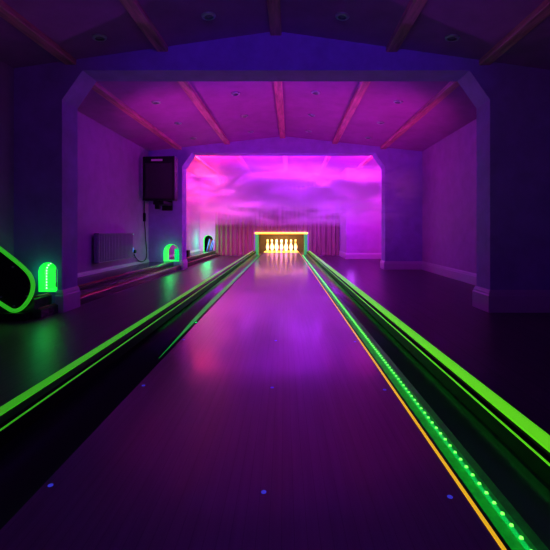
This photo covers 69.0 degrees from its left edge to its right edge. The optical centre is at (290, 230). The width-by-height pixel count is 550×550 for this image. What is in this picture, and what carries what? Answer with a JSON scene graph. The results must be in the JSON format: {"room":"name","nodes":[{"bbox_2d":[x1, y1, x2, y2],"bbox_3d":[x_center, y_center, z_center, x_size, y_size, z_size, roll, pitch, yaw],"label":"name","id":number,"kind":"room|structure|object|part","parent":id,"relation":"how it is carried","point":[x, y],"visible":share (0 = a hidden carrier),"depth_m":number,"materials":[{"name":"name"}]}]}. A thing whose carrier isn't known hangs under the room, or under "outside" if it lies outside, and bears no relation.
{"room":"sports facility","nodes":[
{"label":"sports facility","id":0,"kind":"room"},
{"bbox_2d":[0,60,13,255],"bbox_3d":[-2.710,-0.560,0.750,0.300,2.620,5.900,0,0,0],"label":"wall","id":1,"kind":"structure","parent":0,"point":[6,71],"depth_m":3.62,"materials":[{"name":"paint"}]},
{"bbox_2d":[56,112,199,276],"bbox_3d":[-2.845,-0.560,8.160,0.150,2.620,8.380,0,0,0],"label":"wall","id":2,"kind":"structure","parent":0,"point":[110,165],"depth_m":6.22,"materials":[{"name":"paint"}]},
{"bbox_2d":[56,259,148,281],"bbox_3d":[-2.759,0.650,5.885,0.022,0.200,3.830,0,0,0],"label":"baseboard","id":3,"kind":"structure","parent":2,"relation":"attached to","point":[81,274],"depth_m":6.06,"materials":[{"name":"white wood"}]},
{"bbox_2d":[94,233,133,262],"bbox_3d":[-2.711,0.240,6.205,0.116,0.420,1.330,0,0,0],"label":"radiator","id":4,"kind":"object","parent":2,"relation":"attached to","point":[108,247],"visible":1,"depth_m":5.96,"materials":[{"name":"metal"}]},
{"bbox_3d":[-2.703,0.240,6.150,0.051,0.420,1.220,0,0,0],"label":"casing","id":5,"kind":"part","parent":4,"relation":"part of","materials":[{"name":"metal"}]},
{"bbox_3d":[-2.666,0.037,6.150,0.026,0.014,1.220,0,0,0],"label":"header rail","id":6,"kind":"part","parent":4,"relation":"part of","materials":[{"name":"metal"}]},
{"bbox_3d":[-2.666,0.443,6.150,0.026,0.014,1.220,0,0,0],"label":"header rail","id":7,"kind":"part","parent":4,"relation":"part of","materials":[{"name":"metal"}]},
{"bbox_2d":[133,201,146,261],"bbox_3d":[-2.745,0.005,7.335,0.048,1.139,0.655,0,0,-2],"label":"power cable","id":8,"kind":"object","parent":2,"relation":"attached to","point":[144,213],"visible":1,"depth_m":7.52,"materials":[{"name":"black plastic"}]},
{"bbox_2d":[169,249,199,256],"bbox_3d":[-2.759,0.650,10.160,0.022,0.200,4.080,0,0,0],"label":"baseboard","id":9,"kind":"structure","parent":2,"relation":"attached to","point":[172,255],"depth_m":11.13,"materials":[{"name":"white wood"}]},
{"bbox_2d":[207,235,212,249],"bbox_3d":[-0.100,-0.050,14.000,5.640,1.600,0.100,0,0,0],"label":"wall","id":10,"kind":"structure","parent":0,"point":[208,236],"depth_m":13.95,"materials":[{"name":"blue paint"}]},
{"bbox_2d":[200,171,339,255],"bbox_3d":[-0.100,-0.560,12.275,5.640,2.620,0.150,0,0,0],"label":"wall","id":11,"kind":"structure","parent":0,"point":[207,185],"depth_m":12.20,"materials":[{"name":"paint"}]},
{"bbox_2d":[215,179,253,254],"bbox_3d":[-1.695,-0.425,12.150,1.171,2.330,0.076,0,0,0],"label":"curtain","id":12,"kind":"object","parent":11,"relation":"hanging from","point":[234,198],"visible":0.97,"depth_m":12.15,"materials":[{"name":"fabric"}]},
{"bbox_2d":[254,178,307,230],"bbox_3d":[-0.279,-0.787,12.150,1.650,1.605,0.076,0,0,0],"label":"curtain","id":13,"kind":"object","parent":11,"relation":"hanging from","point":[279,204],"visible":1,"depth_m":12.15,"materials":[{"name":"fabric"}]},
{"bbox_2d":[309,179,338,254],"bbox_3d":[1.015,-0.425,12.150,0.929,2.330,0.076,0,0,0],"label":"curtain","id":14,"kind":"object","parent":11,"relation":"hanging from","point":[323,193],"visible":0.98,"depth_m":12.15,"materials":[{"name":"fabric"}]},
{"bbox_2d":[0,254,549,434],"bbox_3d":[-0.100,0.810,5.900,5.940,0.120,16.600,0,0,0],"label":"floor","id":15,"kind":"structure","parent":0,"point":[508,353],"depth_m":3.05,"materials":[{"name":"brown wood"}]},
{"bbox_2d":[0,246,34,320],"bbox_3d":[-2.419,0.407,3.360,0.547,0.684,0.100,0,0,0],"label":"hood","id":16,"kind":"object","parent":15,"relation":"on","point":[17,283],"visible":1,"depth_m":3.36,"materials":[{"name":"black plastic"}]},
{"bbox_3d":[-2.419,0.376,3.371,0.514,0.588,0.014,0,0,0],"label":"panel","id":17,"kind":"part","parent":16,"relation":"part of","materials":[{"name":"black plastic"}]},
{"bbox_2d":[0,293,57,318],"bbox_3d":[-2.343,0.657,3.544,0.426,0.185,0.248,0,0,0],"label":"track","id":18,"kind":"object","parent":15,"relation":"on","point":[41,306],"visible":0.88,"depth_m":3.48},
{"bbox_3d":[-2.155,0.666,3.544,0.016,0.015,0.228,0,0,0],"label":"rail","id":19,"kind":"part","parent":18,"relation":"part of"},
{"bbox_2d":[56,261,180,304],"bbox_3d":[-2.434,0.668,5.888,0.619,0.163,3.765,0,0,0],"label":"track","id":20,"kind":"object","parent":15,"relation":"on","point":[92,287],"visible":0.66,"depth_m":5.38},
{"bbox_3d":[-2.295,0.594,5.888,0.016,0.015,3.745,0,0,0],"label":"rail","id":21,"kind":"part","parent":20,"relation":"part of","materials":[{"name":"black metal"}]},
{"bbox_3d":[-2.150,0.666,5.888,0.016,0.015,3.745,0,0,0],"label":"rail","id":22,"kind":"part","parent":20,"relation":"part of","materials":[{"name":"black metal"}]},
{"bbox_2d":[0,251,255,448],"bbox_3d":[-0.991,0.672,5.226,0.120,0.153,13.680,0,0,-1],"label":"gutter capping","id":23,"kind":"object","parent":15,"relation":"on","point":[24,410],"visible":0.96,"depth_m":1.75,"materials":[{"name":"green plastic"}]},
{"bbox_2d":[0,253,262,529],"bbox_3d":[-0.820,0.700,5.227,0.224,0.096,13.675,0,0,-1],"label":"gutter","id":24,"kind":"object","parent":15,"relation":"on","point":[33,456],"depth_m":1.56,"materials":[{"name":"black plastic"}]},
{"bbox_3d":[-0.811,0.692,7.139,0.143,0.078,9.700,0,0,-1],"label":"led strip","id":25,"kind":"part","parent":24,"relation":"part of","materials":[{"name":"green plastic"}]},
{"bbox_2d":[169,250,219,266],"bbox_3d":[-2.434,0.668,10.127,0.619,0.163,3.945,0,0,0],"label":"track","id":26,"kind":"object","parent":15,"relation":"on","point":[197,257],"visible":0.64,"depth_m":10.00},
{"bbox_2d":[206,239,213,250],"bbox_3d":[-2.427,0.417,12.076,0.247,0.363,0.092,0,0,0],"label":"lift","id":27,"kind":"object","parent":26,"relation":"on","point":[209,239],"visible":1,"depth_m":12.07,"materials":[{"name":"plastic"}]},
{"bbox_2d":[0,252,506,549],"bbox_3d":[-0.167,0.699,5.324,1.072,0.102,13.850,0,0,-1],"label":"lane","id":28,"kind":"object","parent":15,"relation":"on","point":[270,424],"visible":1,"depth_m":1.15,"materials":[{"name":"brown wood"}]},
{"bbox_2d":[255,232,307,254],"bbox_3d":[-0.290,0.395,12.903,1.604,0.709,1.650,0,0,-1],"label":"housing","id":29,"kind":"object","parent":15,"relation":"on","point":[261,238],"visible":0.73,"depth_m":13.69,"materials":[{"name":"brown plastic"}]},
{"bbox_3d":[-1.025,0.419,12.262,0.090,0.659,0.350,0,0,-1],"label":"panel","id":30,"kind":"part","parent":29,"relation":"part of","materials":[{"name":"green plastic"}]},
{"bbox_3d":[-0.303,0.405,13.713,1.580,0.689,0.030,0,0,-1],"label":"panel","id":31,"kind":"part","parent":29,"relation":"part of","materials":[{"name":"brown wood"}]},
{"bbox_3d":[0.465,0.419,12.285,0.090,0.659,0.350,0,0,-1],"label":"panel","id":32,"kind":"part","parent":29,"relation":"part of","materials":[{"name":"plastic"}]},
{"bbox_2d":[301,253,549,549],"bbox_3d":[0.480,0.700,5.247,0.226,0.096,13.675,0,0,-1],"label":"gutter","id":33,"kind":"object","parent":15,"relation":"on","point":[521,486],"depth_m":1.33,"materials":[{"name":"black plastic"}]},
{"bbox_3d":[0.437,0.692,5.809,0.153,0.078,12.400,0,0,-1],"label":"led strip","id":34,"kind":"part","parent":33,"relation":"part of","materials":[{"name":"green plastic"}]},
{"bbox_2d":[307,251,549,486],"bbox_3d":[0.645,0.672,5.252,0.102,0.153,13.680,0,0,-1],"label":"gutter capping","id":35,"kind":"object","parent":15,"relation":"on","point":[529,442],"visible":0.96,"depth_m":1.49,"materials":[{"name":"green plastic"}]},
{"bbox_3d":[-0.288,0.681,12.749,1.064,0.078,0.998,0,0,-1],"label":"deck","id":36,"kind":"object","parent":15,"relation":"on","visible":0},
{"bbox_2d":[270,239,273,250],"bbox_3d":[-0.594,0.459,12.844,0.121,0.381,0.121,0,0,0],"label":"pin","id":37,"kind":"object","parent":36,"relation":"on","point":[271,246],"visible":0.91,"depth_m":12.81,"materials":[{"name":"plastic"}]},
{"bbox_2d":[284,240,287,251],"bbox_3d":[-0.134,0.459,12.651,0.121,0.381,0.121,0,0,0],"label":"pin","id":38,"kind":"object","parent":36,"relation":"on","point":[286,245],"visible":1,"depth_m":12.62,"materials":[{"name":"plastic"}]},
{"bbox_2d":[289,239,292,250],"bbox_3d":[0.016,0.459,12.853,0.121,0.381,0.121,0,0,0],"label":"pin","id":39,"kind":"object","parent":36,"relation":"on","point":[290,246],"visible":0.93,"depth_m":12.82,"materials":[{"name":"plastic"}]},
{"bbox_2d":[0,0,549,69],"bbox_3d":[-0.100,-1.707,0.760,5.640,0.525,5.920,0,0,0],"label":"ceiling","id":40,"kind":"structure","parent":0,"point":[480,25],"depth_m":3.28,"materials":[{"name":"paint"}]},
{"bbox_2d":[0,0,75,64],"bbox_3d":[-2.034,-1.568,0.750,0.104,0.060,5.910,0,0,0],"label":"ceiling beam","id":41,"kind":"structure","parent":40,"relation":"attached to","point":[7,13],"depth_m":3.13,"materials":[{"name":"brown wood"}]},
{"bbox_2d":[92,33,106,41],"bbox_3d":[-1.615,-1.633,3.380,0.118,0.031,0.119,0,0,-7],"label":"recessed light","id":42,"kind":"object","parent":40,"relation":"in","point":[99,37],"visible":1,"depth_m":3.37,"materials":[{"name":"metal"}]},
{"bbox_2d":[119,0,167,51],"bbox_3d":[-1.184,-1.688,0.750,0.104,0.060,5.910,0,0,0],"label":"ceiling beam","id":43,"kind":"structure","parent":40,"relation":"attached to","point":[133,7],"depth_m":3.21,"materials":[{"name":"wood"}]},
{"bbox_2d":[201,11,215,20],"bbox_3d":[-0.675,-1.766,3.290,0.118,0.031,0.119,0,0,-7],"label":"recessed light","id":44,"kind":"object","parent":40,"relation":"in","point":[208,15],"visible":1,"depth_m":3.28,"materials":[{"name":"metal"}]},
{"bbox_2d":[267,0,281,35],"bbox_3d":[-0.134,-1.830,0.750,0.104,0.045,5.910,0,0,0],"label":"ceiling beam","id":45,"kind":"structure","parent":40,"relation":"attached to","point":[274,8],"depth_m":3.39,"materials":[{"name":"brown wood"}]},
{"bbox_2d":[335,12,349,20],"bbox_3d":[0.427,-1.763,3.290,0.118,0.031,0.119,0,0,-7],"label":"recessed light","id":46,"kind":"object","parent":40,"relation":"in","point":[342,16],"visible":1,"depth_m":3.28,"materials":[{"name":"metal"}]},
{"bbox_2d":[386,0,427,51],"bbox_3d":[0.936,-1.686,0.750,0.104,0.060,5.910,0,0,0],"label":"ceiling beam","id":47,"kind":"structure","parent":40,"relation":"attached to","point":[413,9],"depth_m":3.21,"materials":[{"name":"wood"}]},
{"bbox_2d":[445,34,459,41],"bbox_3d":[1.367,-1.630,3.380,0.118,0.031,0.119,0,0,-7],"label":"recessed light","id":48,"kind":"object","parent":40,"relation":"in","point":[450,37],"visible":1,"depth_m":3.37,"materials":[{"name":"metal"}]},
{"bbox_2d":[479,0,549,64],"bbox_3d":[1.796,-1.563,0.750,0.104,0.060,5.910,0,0,0],"label":"ceiling beam","id":49,"kind":"structure","parent":40,"relation":"attached to","point":[542,11],"depth_m":3.11,"materials":[{"name":"brown wood"}]},
{"bbox_2d":[78,81,475,150],"bbox_3d":[-0.100,-1.753,5.885,5.640,0.434,3.870,0,0,0],"label":"ceiling","id":50,"kind":"structure","parent":0,"point":[256,99],"depth_m":5.67,"materials":[{"name":"paint"}]},
{"bbox_2d":[92,82,181,149],"bbox_3d":[-2.174,-1.613,5.885,0.104,0.056,3.840,0,0,0],"label":"ceiling beam","id":51,"kind":"structure","parent":50,"relation":"attached to","point":[97,87],"depth_m":5.39,"materials":[{"name":"brown wood"}]},
{"bbox_2d":[177,81,229,143],"bbox_3d":[-1.234,-1.716,5.885,0.104,0.056,3.840,0,0,0],"label":"ceiling beam","id":52,"kind":"structure","parent":50,"relation":"attached to","point":[186,86],"depth_m":5.51,"materials":[{"name":"wood"}]},
{"bbox_2d":[231,92,239,95],"bbox_3d":[-0.714,-1.779,5.190,0.118,0.028,0.119,0,0,7],"label":"recessed light","id":53,"kind":"object","parent":50,"relation":"in","point":[232,93],"visible":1,"depth_m":5.17,"materials":[{"name":"metal"}]},
{"bbox_2d":[274,81,284,137],"bbox_3d":[-0.154,-1.832,5.885,0.104,0.049,3.840,0,0,0],"label":"ceiling beam","id":54,"kind":"structure","parent":50,"relation":"attached to","point":[278,88],"depth_m":5.80,"materials":[{"name":"wood"}]},
{"bbox_2d":[311,91,319,94],"bbox_3d":[0.326,-1.792,5.190,0.118,0.028,0.119,0,0,7],"label":"recessed light","id":55,"kind":"object","parent":50,"relation":"in","point":[312,92],"visible":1,"depth_m":5.17,"materials":[{"name":"metal"}]},
{"bbox_2d":[332,81,370,143],"bbox_3d":[0.866,-1.728,5.885,0.104,0.056,3.840,0,0,0],"label":"ceiling beam","id":56,"kind":"structure","parent":50,"relation":"attached to","point":[362,87],"depth_m":5.55,"materials":[{"name":"wood"}]},
{"bbox_2d":[393,100,402,103],"bbox_3d":[1.396,-1.674,5.190,0.118,0.028,0.119,0,0,7],"label":"recessed light","id":57,"kind":"object","parent":50,"relation":"in","point":[394,101],"visible":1,"depth_m":5.17,"materials":[{"name":"metal"}]},
{"bbox_2d":[380,81,459,148],"bbox_3d":[1.806,-1.624,5.885,0.104,0.056,3.840,0,0,0],"label":"ceiling beam","id":58,"kind":"structure","parent":50,"relation":"attached to","point":[451,86],"depth_m":5.34,"materials":[{"name":"brown wood"}]},
{"bbox_2d":[14,32,549,303],"bbox_3d":[-0.100,-0.590,3.835,5.640,2.680,0.270,0,0,0],"label":"wall","id":59,"kind":"structure","parent":0,"point":[511,102],"depth_m":3.70,"materials":[{"name":"paint"}]},
{"bbox_2d":[38,262,57,291],"bbox_3d":[-2.245,0.426,3.835,0.178,0.275,0.262,0,0,0],"label":"lamp","id":60,"kind":"object","parent":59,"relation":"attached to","point":[46,273],"visible":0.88,"depth_m":3.80,"materials":[{"name":"green plastic"}]},
{"bbox_2d":[55,286,79,312],"bbox_3d":[-2.123,0.647,3.821,0.074,0.205,0.298,0,0,0],"label":"baseboard","id":61,"kind":"structure","parent":59,"relation":"attached to","point":[67,299],"depth_m":3.76,"materials":[{"name":"wood"}]},
{"bbox_2d":[472,286,549,312],"bbox_3d":[2.194,0.647,3.835,0.752,0.205,0.326,0,0,0],"label":"baseboard","id":62,"kind":"structure","parent":59,"relation":"attached to","point":[490,301],"depth_m":3.67,"materials":[{"name":"white wood"}]},
{"bbox_2d":[186,156,380,177],"bbox_3d":[-0.100,-1.782,10.175,5.640,0.377,4.150,0,0,0],"label":"ceiling","id":63,"kind":"structure","parent":0,"point":[224,165],"depth_m":10.49,"materials":[{"name":"paint"}]},
{"bbox_2d":[194,156,221,177],"bbox_3d":[-2.134,-1.657,10.160,0.104,0.054,4.090,0,0,0],"label":"ceiling beam","id":64,"kind":"structure","parent":63,"relation":"attached to","point":[196,158],"depth_m":10.13,"materials":[{"name":"brown wood"}]},
{"bbox_2d":[236,156,251,174],"bbox_3d":[-1.214,-1.740,10.160,0.104,0.054,4.090,0,0,0],"label":"ceiling beam","id":65,"kind":"structure","parent":63,"relation":"attached to","point":[239,158],"depth_m":10.34,"materials":[{"name":"wood"}]},
{"bbox_2d":[283,156,287,171],"bbox_3d":[-0.134,-1.833,10.160,0.104,0.045,4.090,0,0,0],"label":"ceiling beam","id":66,"kind":"structure","parent":63,"relation":"attached to","point":[284,157],"depth_m":10.89,"materials":[{"name":"wood"}]},
{"bbox_2d":[318,156,330,174],"bbox_3d":[0.896,-1.745,10.160,0.104,0.054,4.090,0,0,0],"label":"ceiling beam","id":67,"kind":"structure","parent":63,"relation":"attached to","point":[327,158],"depth_m":10.49,"materials":[{"name":"wood"}]},
{"bbox_2d":[356,156,372,169],"bbox_3d":[1.806,-1.663,10.160,0.104,0.054,4.090,0,0,0],"label":"ceiling beam","id":68,"kind":"structure","parent":63,"relation":"attached to","point":[368,158],"depth_m":9.61,"materials":[{"name":"brown wood"}]},
{"bbox_2d":[148,136,421,265],"bbox_3d":[-0.100,-0.590,7.960,5.640,2.680,0.320,0,0,0],"label":"wall","id":69,"kind":"structure","parent":0,"point":[401,169],"depth_m":7.80,"materials":[{"name":"paint"}]},
{"bbox_2d":[143,156,177,210],"bbox_3d":[-2.359,-0.872,7.477,0.596,0.958,0.504,0,0,6],"label":"speaker","id":70,"kind":"object","parent":69,"relation":"attached to","point":[160,173],"visible":1,"depth_m":7.25,"materials":[{"name":"black plastic"}]},
{"bbox_3d":[-2.395,-0.517,7.513,0.200,0.069,0.420,0,0,6],"label":"mount arm","id":71,"kind":"part","parent":70,"relation":"part of","materials":[{"name":"black plastic"}]},
{"bbox_3d":[-2.374,-0.573,7.712,0.200,0.360,0.040,0,0,6],"label":"wall plate","id":72,"kind":"part","parent":70,"relation":"part of","materials":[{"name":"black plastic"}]},
{"bbox_2d":[164,244,178,260],"bbox_3d":[-2.325,0.423,7.960,0.298,0.335,0.312,0,0,0],"label":"arch","id":73,"kind":"object","parent":69,"relation":"attached to","point":[166,249],"visible":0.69,"depth_m":8.00,"materials":[{"name":"green plastic"}]},
{"bbox_2d":[179,259,187,269],"bbox_3d":[-2.124,0.660,7.947,0.071,0.180,0.345,0,0,0],"label":"baseboard","id":74,"kind":"structure","parent":69,"relation":"attached to","point":[183,263],"depth_m":7.82,"materials":[{"name":"wood"}]},
{"bbox_2d":[380,260,421,269],"bbox_3d":[2.196,0.670,7.960,0.749,0.160,0.370,0,0,0],"label":"baseboard","id":75,"kind":"structure","parent":69,"relation":"attached to","point":[386,265],"depth_m":7.78,"materials":[{"name":"white wood"}]},
{"bbox_2d":[340,168,380,252],"bbox_3d":[2.035,-0.560,11.475,1.070,2.620,1.450,0,0,0],"label":"wall pier","id":76,"kind":"object","parent":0,"point":[360,190],"visible":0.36,"depth_m":10.75,"materials":[{"name":"paint"}]},
{"bbox_2d":[339,250,380,258],"bbox_3d":[2.022,0.670,11.463,1.095,0.160,1.475,0,0,0],"label":"baseboard","id":77,"kind":"object","parent":76,"relation":"attached to","point":[341,253],"visible":0.76,"depth_m":10.72,"materials":[{"name":"white wood"}]},
{"bbox_2d":[422,119,475,272],"bbox_3d":[2.645,-0.560,5.885,0.150,2.620,3.830,0,0,0],"label":"wall","id":78,"kind":"structure","parent":0,"point":[448,165],"depth_m":6.43,"materials":[{"name":"paint"}]},
{"bbox_2d":[422,261,475,284],"bbox_3d":[2.559,0.670,5.885,0.022,0.160,3.830,0,0,0],"label":"baseboard","id":79,"kind":"structure","parent":78,"relation":"attached to","point":[464,276],"depth_m":6.33,"materials":[{"name":"wood"}]}
]}

